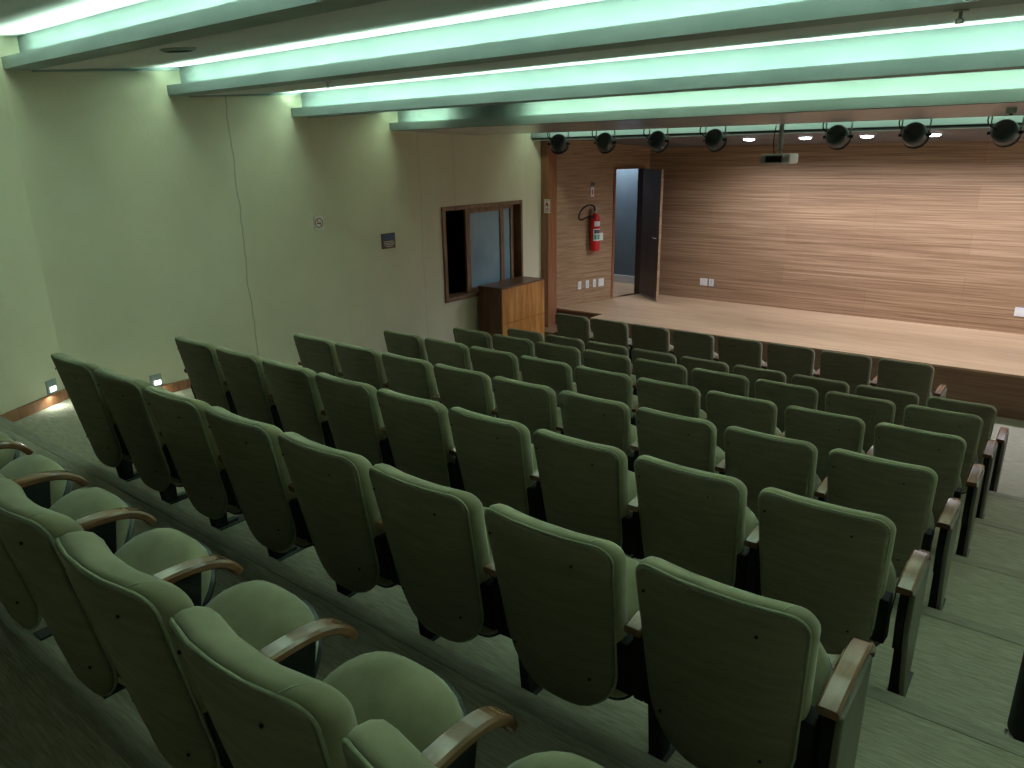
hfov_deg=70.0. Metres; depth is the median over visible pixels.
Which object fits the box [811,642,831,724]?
seat cushion
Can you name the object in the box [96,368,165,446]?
seat back
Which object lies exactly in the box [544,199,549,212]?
sign
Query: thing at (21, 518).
cushion
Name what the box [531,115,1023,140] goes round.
beam
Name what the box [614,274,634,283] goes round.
baseboard
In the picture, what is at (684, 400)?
chair
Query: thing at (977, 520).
trim
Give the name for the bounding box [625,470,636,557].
seat cushion
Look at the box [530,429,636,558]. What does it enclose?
chair
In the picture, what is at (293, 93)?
crown molding
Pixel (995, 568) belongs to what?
trim
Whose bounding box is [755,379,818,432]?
chair
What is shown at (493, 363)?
cushion
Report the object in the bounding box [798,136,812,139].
recessed light
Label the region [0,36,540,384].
wall
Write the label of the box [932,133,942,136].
recessed light
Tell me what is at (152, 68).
crown molding
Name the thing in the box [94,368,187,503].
chair
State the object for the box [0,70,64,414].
wall
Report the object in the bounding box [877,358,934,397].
cushion
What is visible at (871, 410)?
cushion
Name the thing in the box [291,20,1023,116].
cove
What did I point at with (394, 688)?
seat cushion
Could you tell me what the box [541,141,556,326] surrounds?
pillar
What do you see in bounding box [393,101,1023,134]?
ceiling
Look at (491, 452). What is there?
cushion
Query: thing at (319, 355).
chair
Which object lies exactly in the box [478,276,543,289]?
countertop
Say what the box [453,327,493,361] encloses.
chair
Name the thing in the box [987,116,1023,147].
spotlight
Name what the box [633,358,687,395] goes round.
chair
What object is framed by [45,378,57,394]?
step light
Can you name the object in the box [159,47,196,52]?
ceiling vent
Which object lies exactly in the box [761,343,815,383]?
chair
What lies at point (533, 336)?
cushion
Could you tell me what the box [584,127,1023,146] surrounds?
ceiling
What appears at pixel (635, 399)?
seat cushion
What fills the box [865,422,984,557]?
chair
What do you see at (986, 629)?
trim
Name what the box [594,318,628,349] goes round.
cushion
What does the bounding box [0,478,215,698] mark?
chair
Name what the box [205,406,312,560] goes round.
chair
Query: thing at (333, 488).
cushion
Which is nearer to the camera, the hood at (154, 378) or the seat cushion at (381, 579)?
the seat cushion at (381, 579)
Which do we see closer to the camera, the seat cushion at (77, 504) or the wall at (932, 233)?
the seat cushion at (77, 504)
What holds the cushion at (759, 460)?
on the chair at (759, 460)
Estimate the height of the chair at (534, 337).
0.947 m
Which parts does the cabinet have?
panel, panel, panel, panel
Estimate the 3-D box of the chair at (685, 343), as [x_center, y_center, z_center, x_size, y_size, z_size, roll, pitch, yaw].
[2.184,-0.212,8.669,0.562,0.947,0.569,12,22,36]
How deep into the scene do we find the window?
10.53 m
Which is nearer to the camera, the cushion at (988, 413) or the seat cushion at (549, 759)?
the seat cushion at (549, 759)
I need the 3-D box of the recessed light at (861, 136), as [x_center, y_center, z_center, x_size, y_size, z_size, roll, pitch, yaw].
[4.547,-3.173,9.365,0.188,0.042,0.188,-17,23,-41]
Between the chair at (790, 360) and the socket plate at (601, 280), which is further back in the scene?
the socket plate at (601, 280)
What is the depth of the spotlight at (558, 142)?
9.74 m
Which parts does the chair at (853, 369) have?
armrest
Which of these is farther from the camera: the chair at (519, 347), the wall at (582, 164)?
the wall at (582, 164)
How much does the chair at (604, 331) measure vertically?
0.947 m
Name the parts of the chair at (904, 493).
armrest, leg, panel, armrest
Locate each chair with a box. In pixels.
[0,432,19,469]
[0,440,70,505]
[0,470,134,640]
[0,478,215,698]
[51,353,139,481]
[55,531,322,767]
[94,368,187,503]
[144,385,244,530]
[168,606,467,767]
[175,336,234,413]
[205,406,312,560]
[216,347,279,428]
[262,359,331,447]
[278,432,396,597]
[294,333,343,378]
[315,373,389,465]
[335,342,388,389]
[342,706,606,767]
[369,463,498,642]
[377,388,457,488]
[381,352,438,401]
[384,330,428,361]
[424,337,472,370]
[433,363,496,416]
[448,407,537,518]
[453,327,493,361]
[469,346,522,392]
[483,503,638,705]
[491,376,561,443]
[492,334,536,371]
[507,328,543,356]
[519,355,576,407]
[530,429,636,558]
[536,341,583,382]
[545,334,584,364]
[554,313,592,349]
[556,390,637,471]
[574,366,637,424]
[583,349,635,392]
[587,341,632,369]
[590,318,631,357]
[624,556,875,767]
[627,455,758,590]
[628,324,673,363]
[630,407,724,473]
[631,348,676,375]
[632,377,706,425]
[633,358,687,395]
[669,329,717,364]
[680,356,728,385]
[691,368,748,412]
[705,390,781,451]
[713,336,764,373]
[715,426,820,519]
[733,365,785,397]
[744,487,930,696]
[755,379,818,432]
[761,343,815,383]
[780,405,864,481]
[791,374,849,411]
[813,350,871,394]
[814,448,961,610]
[825,391,895,453]
[856,385,918,424]
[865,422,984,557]
[870,358,946,406]
[900,404,997,518]
[926,396,1008,491]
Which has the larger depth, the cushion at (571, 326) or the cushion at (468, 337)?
the cushion at (571, 326)
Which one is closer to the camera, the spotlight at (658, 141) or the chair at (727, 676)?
the chair at (727, 676)
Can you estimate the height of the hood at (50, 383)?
0.048 m
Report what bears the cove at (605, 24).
attached to the ceiling at (390, 16)
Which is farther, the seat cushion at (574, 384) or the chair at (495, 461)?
the seat cushion at (574, 384)
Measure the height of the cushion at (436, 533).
0.408 m
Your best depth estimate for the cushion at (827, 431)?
4.66 m
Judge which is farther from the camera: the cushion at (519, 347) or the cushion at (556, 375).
the cushion at (519, 347)
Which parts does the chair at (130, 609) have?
armrest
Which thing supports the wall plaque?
attached to the wall at (158, 217)
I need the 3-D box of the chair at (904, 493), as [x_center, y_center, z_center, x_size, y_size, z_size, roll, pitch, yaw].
[1.954,0.752,3.856,0.644,0.947,0.569,12,22,36]
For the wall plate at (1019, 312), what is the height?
0.120 m
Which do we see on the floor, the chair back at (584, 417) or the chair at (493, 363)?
the chair at (493, 363)
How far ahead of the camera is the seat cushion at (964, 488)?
5.26 m
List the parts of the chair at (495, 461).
armrest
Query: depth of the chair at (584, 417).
4.53 m
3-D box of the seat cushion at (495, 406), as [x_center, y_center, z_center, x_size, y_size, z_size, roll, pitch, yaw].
[-0.193,0.270,5.530,0.470,0.345,0.388,12,22,36]
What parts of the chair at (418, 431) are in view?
armrest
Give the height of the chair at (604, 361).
0.947 m
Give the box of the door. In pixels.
[611,166,663,300]
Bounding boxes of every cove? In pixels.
[1,0,387,70]
[167,0,1023,95]
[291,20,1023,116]
[389,69,1023,129]
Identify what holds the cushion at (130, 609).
on the chair at (130, 609)
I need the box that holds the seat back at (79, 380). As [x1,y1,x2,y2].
[53,353,115,425]
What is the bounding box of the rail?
[534,123,1021,138]
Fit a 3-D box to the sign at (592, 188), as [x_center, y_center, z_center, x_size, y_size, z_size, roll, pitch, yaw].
[1.292,-3.067,11.744,0.070,0.185,0.008,-13,21,-33]
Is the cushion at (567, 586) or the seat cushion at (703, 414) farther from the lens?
the seat cushion at (703, 414)
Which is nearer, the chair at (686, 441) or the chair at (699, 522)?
the chair at (699, 522)
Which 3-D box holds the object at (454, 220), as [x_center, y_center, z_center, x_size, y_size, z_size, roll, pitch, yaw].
[-1.081,-2.131,10.864,1.380,3.450,3.040,12,22,36]
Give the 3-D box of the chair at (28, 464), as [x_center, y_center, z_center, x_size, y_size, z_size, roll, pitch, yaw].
[-2.142,0.510,3.018,0.562,0.947,0.569,12,22,36]
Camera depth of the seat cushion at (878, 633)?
2.81 m
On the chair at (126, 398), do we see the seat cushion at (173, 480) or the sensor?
the seat cushion at (173, 480)
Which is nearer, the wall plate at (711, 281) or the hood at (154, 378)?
the hood at (154, 378)
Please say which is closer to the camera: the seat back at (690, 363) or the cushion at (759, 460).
the cushion at (759, 460)
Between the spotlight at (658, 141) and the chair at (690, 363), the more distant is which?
the spotlight at (658, 141)
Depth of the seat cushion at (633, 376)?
7.06 m
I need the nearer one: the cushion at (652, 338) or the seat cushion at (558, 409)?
the seat cushion at (558, 409)
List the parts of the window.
glass pane, sliding sash, glass pane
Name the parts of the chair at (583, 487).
armrest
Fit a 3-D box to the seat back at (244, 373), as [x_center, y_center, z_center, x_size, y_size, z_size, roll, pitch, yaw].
[-1.855,-0.048,5.088,0.495,0.408,0.187,12,22,36]
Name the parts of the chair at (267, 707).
armrest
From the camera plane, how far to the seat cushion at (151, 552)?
2.40 m
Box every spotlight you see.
[547,132,569,153]
[592,130,615,153]
[643,128,669,152]
[699,126,726,151]
[822,122,852,149]
[898,119,931,148]
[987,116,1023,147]
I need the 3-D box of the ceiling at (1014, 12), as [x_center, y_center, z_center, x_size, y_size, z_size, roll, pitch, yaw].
[0.576,-2.216,4.887,9.000,0.150,1.240,12,22,36]
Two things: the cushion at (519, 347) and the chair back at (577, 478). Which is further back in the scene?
the cushion at (519, 347)
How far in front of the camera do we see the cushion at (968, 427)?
5.12 m
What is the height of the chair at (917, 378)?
0.947 m
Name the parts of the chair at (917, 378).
armrest, armrest, panel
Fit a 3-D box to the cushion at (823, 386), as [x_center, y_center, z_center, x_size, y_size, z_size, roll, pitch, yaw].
[2.777,0.123,6.620,0.495,0.409,0.187,12,22,36]
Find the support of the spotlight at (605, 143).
hanging from the pipe
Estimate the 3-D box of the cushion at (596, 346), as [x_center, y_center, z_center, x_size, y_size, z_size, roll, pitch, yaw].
[1.036,-0.257,7.915,0.495,0.409,0.187,12,22,36]
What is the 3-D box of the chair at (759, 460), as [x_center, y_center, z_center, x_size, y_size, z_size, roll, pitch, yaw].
[1.486,0.650,4.204,0.562,0.947,0.569,12,22,36]
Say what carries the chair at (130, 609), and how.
on the floor
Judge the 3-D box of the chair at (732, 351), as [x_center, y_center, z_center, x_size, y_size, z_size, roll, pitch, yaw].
[2.619,-0.117,8.345,0.562,0.947,0.569,12,22,36]
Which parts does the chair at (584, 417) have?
armrest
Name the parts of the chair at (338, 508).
armrest, leg, foot plate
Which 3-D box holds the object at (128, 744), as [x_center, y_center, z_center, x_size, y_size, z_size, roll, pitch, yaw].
[-1.550,0.984,2.474,8.380,0.023,0.077,12,22,36]
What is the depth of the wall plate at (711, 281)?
12.18 m
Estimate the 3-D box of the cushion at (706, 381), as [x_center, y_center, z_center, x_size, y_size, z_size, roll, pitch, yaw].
[1.761,0.075,6.211,0.495,0.409,0.187,12,22,36]
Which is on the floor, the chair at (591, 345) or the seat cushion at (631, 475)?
the chair at (591, 345)
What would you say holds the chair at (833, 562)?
on the floor
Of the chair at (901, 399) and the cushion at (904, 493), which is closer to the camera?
the cushion at (904, 493)
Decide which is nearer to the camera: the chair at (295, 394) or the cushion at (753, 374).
the chair at (295, 394)
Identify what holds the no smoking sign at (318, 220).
attached to the wall at (158, 217)
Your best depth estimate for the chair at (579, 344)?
8.08 m
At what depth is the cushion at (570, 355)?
7.04 m
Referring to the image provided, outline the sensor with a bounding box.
[1006,108,1017,114]
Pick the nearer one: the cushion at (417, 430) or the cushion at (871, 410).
the cushion at (417, 430)
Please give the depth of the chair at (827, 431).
4.68 m
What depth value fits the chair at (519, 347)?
7.37 m
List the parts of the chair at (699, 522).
armrest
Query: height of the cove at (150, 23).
0.245 m
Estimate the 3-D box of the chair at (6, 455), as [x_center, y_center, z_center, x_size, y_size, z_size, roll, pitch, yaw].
[-2.577,0.415,3.342,0.562,0.947,0.569,12,22,36]
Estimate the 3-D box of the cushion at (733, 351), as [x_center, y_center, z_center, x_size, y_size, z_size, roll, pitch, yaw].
[2.524,-0.325,8.116,0.495,0.408,0.187,12,22,36]
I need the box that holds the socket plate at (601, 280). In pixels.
[598,278,603,285]
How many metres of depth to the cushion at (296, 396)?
4.67 m
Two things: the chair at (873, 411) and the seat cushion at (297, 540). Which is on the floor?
the chair at (873, 411)
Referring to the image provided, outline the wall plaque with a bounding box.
[381,232,395,248]
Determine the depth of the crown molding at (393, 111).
8.12 m
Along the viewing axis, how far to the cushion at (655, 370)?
6.40 m
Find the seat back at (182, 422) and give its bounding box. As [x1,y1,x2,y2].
[147,385,224,471]
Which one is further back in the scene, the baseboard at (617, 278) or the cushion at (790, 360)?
the baseboard at (617, 278)
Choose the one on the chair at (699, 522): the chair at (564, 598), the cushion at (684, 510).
the cushion at (684, 510)
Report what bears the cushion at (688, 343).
on the chair at (685, 343)
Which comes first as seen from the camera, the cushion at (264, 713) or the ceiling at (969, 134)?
the cushion at (264, 713)
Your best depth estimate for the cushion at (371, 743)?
1.16 m
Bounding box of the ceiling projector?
[760,124,797,163]
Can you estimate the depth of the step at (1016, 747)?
2.68 m
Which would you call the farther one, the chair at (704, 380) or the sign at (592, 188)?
the sign at (592, 188)
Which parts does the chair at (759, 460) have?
armrest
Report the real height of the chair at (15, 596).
0.947 m
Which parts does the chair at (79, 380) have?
leg, foot plate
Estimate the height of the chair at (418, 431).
0.947 m
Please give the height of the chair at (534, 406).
0.947 m
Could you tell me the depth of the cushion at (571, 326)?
9.31 m
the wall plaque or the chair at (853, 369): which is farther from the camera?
the wall plaque
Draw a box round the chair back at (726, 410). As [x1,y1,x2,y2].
[709,390,777,434]
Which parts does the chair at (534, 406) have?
armrest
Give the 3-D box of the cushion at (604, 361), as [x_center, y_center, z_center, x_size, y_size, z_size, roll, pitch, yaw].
[0.890,-0.115,6.859,0.495,0.409,0.187,12,22,36]
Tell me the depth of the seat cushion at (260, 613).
2.06 m
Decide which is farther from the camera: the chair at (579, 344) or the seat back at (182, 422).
the chair at (579, 344)
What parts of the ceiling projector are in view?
panel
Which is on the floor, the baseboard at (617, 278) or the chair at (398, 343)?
the chair at (398, 343)
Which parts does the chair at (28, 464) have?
armrest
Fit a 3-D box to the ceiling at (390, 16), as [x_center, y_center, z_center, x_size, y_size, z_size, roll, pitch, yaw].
[-0.219,-2.033,3.871,9.000,0.170,1.230,12,22,36]
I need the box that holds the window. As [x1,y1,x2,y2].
[441,200,522,302]
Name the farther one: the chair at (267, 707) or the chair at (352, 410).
the chair at (352, 410)
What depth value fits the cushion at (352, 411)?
4.35 m
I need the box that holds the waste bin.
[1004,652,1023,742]
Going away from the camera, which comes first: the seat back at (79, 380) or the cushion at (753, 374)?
the seat back at (79, 380)
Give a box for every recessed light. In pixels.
[742,138,755,140]
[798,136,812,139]
[859,135,874,137]
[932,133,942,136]
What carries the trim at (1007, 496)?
on the floor
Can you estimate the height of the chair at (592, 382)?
0.947 m
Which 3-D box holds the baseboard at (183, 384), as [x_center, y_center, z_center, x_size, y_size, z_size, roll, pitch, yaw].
[-3.427,0.065,7.122,0.022,0.095,1.020,13,22,38]
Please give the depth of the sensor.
5.51 m
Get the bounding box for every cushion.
[0,478,83,539]
[41,487,130,616]
[60,531,206,712]
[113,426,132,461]
[114,528,210,685]
[170,477,182,484]
[174,606,357,767]
[202,581,318,767]
[227,504,240,512]
[265,359,326,422]
[281,432,384,538]
[293,536,310,545]
[318,373,386,441]
[322,651,463,751]
[347,719,436,767]
[372,463,490,583]
[375,573,393,585]
[380,388,454,463]
[451,407,534,488]
[455,327,492,349]
[472,346,519,380]
[479,507,497,634]
[489,503,627,642]
[493,393,496,416]
[495,334,534,356]
[507,751,604,767]
[510,328,543,341]
[523,355,573,391]
[531,444,537,481]
[538,341,580,365]
[557,407,561,433]
[558,313,590,341]
[573,382,576,392]
[586,349,631,378]
[590,341,628,356]
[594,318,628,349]
[610,555,638,697]
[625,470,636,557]
[631,424,637,451]
[632,375,635,390]
[633,395,637,414]
[634,348,676,363]
[636,324,669,352]
[638,358,686,384]
[638,455,746,554]
[638,556,820,720]
[676,329,713,360]
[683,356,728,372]
[695,368,748,396]
[700,409,706,418]
[715,446,724,473]
[720,336,762,367]
[726,426,817,498]
[736,365,785,382]
[744,506,758,547]
[758,379,818,409]
[760,487,895,598]
[769,343,814,376]
[775,427,781,435]
[787,405,864,453]
[793,374,849,393]
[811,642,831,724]
[813,474,820,499]
[823,350,871,385]
[826,391,895,423]
[829,448,937,532]
[857,385,918,404]
[868,561,896,644]
[873,422,966,490]
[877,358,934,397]
[903,404,982,461]
[926,396,996,438]
[928,511,934,528]
[962,453,977,492]
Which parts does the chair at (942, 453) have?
armrest, leg, panel, armrest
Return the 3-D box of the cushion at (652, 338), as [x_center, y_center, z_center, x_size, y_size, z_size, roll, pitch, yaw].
[1.653,-0.515,8.764,0.495,0.408,0.187,12,22,36]
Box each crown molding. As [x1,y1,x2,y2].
[32,67,178,71]
[189,92,301,96]
[308,111,397,117]
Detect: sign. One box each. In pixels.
[313,216,323,229]
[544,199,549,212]
[591,187,593,198]
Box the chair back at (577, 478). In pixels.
[536,429,628,517]
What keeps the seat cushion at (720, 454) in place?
on the chair at (686, 441)
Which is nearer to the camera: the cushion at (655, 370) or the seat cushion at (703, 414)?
the seat cushion at (703, 414)
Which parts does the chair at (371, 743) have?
armrest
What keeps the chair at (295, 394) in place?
on the floor
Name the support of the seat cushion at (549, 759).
on the chair at (371, 743)
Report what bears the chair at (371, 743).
on the floor
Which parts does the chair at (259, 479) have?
leg, foot plate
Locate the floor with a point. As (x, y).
(967, 674)
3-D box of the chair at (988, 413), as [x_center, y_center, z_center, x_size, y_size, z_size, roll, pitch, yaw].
[3.775,0.527,6.178,0.644,0.947,0.569,12,22,36]
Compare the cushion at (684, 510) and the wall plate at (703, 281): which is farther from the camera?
the wall plate at (703, 281)
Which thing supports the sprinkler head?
attached to the ceiling at (1014, 12)
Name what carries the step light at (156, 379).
attached to the wall at (158, 217)
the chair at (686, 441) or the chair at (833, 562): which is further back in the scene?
the chair at (686, 441)
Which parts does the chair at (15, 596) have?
foot plate, armrest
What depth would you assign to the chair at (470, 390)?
5.16 m
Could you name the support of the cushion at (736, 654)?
on the chair at (727, 676)
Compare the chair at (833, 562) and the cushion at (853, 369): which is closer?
the chair at (833, 562)
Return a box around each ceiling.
[0,0,147,35]
[38,0,602,69]
[196,3,1023,95]
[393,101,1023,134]
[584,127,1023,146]
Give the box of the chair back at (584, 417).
[562,390,630,455]
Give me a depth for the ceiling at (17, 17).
4.70 m
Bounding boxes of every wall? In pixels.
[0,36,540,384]
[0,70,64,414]
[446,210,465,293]
[557,140,650,312]
[614,169,637,283]
[650,140,1023,334]
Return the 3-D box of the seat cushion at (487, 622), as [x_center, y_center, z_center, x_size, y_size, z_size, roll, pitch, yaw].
[-0.146,0.710,2.897,0.470,0.345,0.388,12,22,36]
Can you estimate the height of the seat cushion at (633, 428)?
0.345 m
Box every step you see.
[544,324,590,341]
[867,683,1023,757]
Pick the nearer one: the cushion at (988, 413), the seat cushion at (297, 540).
the seat cushion at (297, 540)
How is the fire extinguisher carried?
attached to the wall at (582, 164)
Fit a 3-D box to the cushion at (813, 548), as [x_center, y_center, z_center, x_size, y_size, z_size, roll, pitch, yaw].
[1.192,0.617,2.821,0.495,0.408,0.187,12,22,36]
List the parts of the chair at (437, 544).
armrest, leg, foot plate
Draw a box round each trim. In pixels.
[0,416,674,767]
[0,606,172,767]
[894,597,1023,645]
[930,548,1023,578]
[960,514,1023,533]
[988,491,1023,501]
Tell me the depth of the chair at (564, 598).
2.29 m
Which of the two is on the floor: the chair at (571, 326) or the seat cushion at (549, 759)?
the chair at (571, 326)
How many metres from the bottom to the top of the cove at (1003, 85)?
0.240 m
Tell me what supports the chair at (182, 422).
on the floor
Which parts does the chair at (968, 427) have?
leg, panel, armrest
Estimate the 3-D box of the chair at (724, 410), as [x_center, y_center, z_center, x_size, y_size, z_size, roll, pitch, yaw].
[1.683,0.465,5.326,0.562,0.947,0.569,12,22,36]
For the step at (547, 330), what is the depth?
11.49 m
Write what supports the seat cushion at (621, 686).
on the chair at (564, 598)
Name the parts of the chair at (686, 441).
armrest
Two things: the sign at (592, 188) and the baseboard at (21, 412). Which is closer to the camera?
the baseboard at (21, 412)
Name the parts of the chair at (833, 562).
armrest, leg, foot plate, armrest, panel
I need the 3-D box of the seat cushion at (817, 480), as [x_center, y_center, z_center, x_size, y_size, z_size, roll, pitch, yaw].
[1.548,0.649,4.234,0.470,0.345,0.388,12,22,36]
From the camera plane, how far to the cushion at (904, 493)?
3.56 m
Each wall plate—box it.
[700,278,707,285]
[709,279,713,285]
[1014,307,1023,316]
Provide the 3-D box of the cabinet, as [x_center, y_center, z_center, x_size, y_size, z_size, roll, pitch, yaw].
[0.009,-0.940,10.779,0.427,1.135,1.022,12,22,36]
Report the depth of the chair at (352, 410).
4.38 m
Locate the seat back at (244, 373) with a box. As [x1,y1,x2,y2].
[218,347,274,406]
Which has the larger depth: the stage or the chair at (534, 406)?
the stage
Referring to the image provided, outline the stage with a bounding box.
[557,282,1023,420]
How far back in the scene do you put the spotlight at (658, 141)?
8.87 m
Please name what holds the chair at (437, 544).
on the floor
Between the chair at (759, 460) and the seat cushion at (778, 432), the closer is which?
the chair at (759, 460)
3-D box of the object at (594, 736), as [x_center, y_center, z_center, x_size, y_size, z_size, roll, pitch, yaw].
[-0.922,0.908,3.295,8.380,0.023,0.077,12,22,36]
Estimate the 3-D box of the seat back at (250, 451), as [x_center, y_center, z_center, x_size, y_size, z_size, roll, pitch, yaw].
[-1.174,0.314,3.284,0.495,0.408,0.187,12,22,36]
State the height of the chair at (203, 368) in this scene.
0.947 m
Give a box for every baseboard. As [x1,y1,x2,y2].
[0,389,68,421]
[161,379,190,392]
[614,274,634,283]
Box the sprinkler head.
[953,9,968,23]
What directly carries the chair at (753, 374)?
on the floor
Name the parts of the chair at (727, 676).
armrest, leg, foot plate, armrest, panel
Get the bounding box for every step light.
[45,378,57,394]
[149,373,162,385]
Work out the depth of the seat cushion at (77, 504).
2.73 m
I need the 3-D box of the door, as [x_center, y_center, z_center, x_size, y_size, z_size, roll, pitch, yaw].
[2.131,-2.500,12.188,0.720,2.170,0.821,-13,21,-33]
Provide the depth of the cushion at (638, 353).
7.44 m
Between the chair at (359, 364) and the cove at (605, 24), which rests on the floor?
the chair at (359, 364)
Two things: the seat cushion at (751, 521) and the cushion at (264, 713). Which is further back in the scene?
the seat cushion at (751, 521)
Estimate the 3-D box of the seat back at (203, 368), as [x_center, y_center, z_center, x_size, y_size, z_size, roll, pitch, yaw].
[-2.291,-0.142,5.412,0.495,0.408,0.187,12,22,36]
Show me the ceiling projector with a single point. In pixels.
(776, 158)
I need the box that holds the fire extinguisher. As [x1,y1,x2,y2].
[578,204,602,250]
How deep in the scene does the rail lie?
8.62 m
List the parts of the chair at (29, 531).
foot plate, armrest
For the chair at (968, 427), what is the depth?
5.15 m
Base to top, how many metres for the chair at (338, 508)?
0.947 m
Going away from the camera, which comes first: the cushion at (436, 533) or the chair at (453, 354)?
the cushion at (436, 533)
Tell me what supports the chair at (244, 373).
on the floor
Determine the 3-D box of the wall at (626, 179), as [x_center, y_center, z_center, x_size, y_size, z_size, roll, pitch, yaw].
[2.041,-3.335,13.754,2.300,3.200,0.100,12,22,36]
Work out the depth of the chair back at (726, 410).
4.98 m
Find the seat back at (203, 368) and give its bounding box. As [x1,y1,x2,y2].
[177,336,229,392]
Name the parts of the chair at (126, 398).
leg, foot plate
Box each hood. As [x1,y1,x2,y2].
[47,380,55,387]
[151,375,160,381]
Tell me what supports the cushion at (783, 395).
on the chair at (783, 395)
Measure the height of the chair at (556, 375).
0.947 m
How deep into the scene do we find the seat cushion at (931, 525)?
3.78 m
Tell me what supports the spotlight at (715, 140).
hanging from the pipe
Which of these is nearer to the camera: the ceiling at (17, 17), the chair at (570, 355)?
the ceiling at (17, 17)
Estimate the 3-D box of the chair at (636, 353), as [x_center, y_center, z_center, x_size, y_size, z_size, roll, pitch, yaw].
[1.566,0.045,7.821,0.562,0.947,0.569,12,22,36]
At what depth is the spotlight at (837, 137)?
7.65 m
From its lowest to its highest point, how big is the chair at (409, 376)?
0.947 m
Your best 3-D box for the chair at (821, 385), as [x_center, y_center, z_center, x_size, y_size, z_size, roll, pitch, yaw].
[2.872,0.330,6.849,0.562,0.947,0.569,12,22,36]
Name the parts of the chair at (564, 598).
armrest, leg, foot plate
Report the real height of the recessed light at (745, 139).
0.042 m
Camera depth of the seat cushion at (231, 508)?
3.67 m
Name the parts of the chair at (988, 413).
leg, panel, armrest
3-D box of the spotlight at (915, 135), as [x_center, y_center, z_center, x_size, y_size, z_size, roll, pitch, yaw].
[4.009,-2.531,7.265,0.302,0.375,0.262,12,22,36]
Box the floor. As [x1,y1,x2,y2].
[0,388,1023,767]
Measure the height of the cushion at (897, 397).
0.409 m
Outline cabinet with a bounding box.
[478,276,544,348]
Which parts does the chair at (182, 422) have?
leg, foot plate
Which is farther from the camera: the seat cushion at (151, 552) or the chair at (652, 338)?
the chair at (652, 338)
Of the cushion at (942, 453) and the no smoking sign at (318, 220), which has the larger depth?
the no smoking sign at (318, 220)
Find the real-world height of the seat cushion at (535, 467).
0.345 m
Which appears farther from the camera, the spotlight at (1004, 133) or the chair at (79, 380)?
the spotlight at (1004, 133)
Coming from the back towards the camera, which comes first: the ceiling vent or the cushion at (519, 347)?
the cushion at (519, 347)
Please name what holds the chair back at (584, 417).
on the chair at (584, 417)
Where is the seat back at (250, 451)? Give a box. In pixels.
[207,406,296,501]

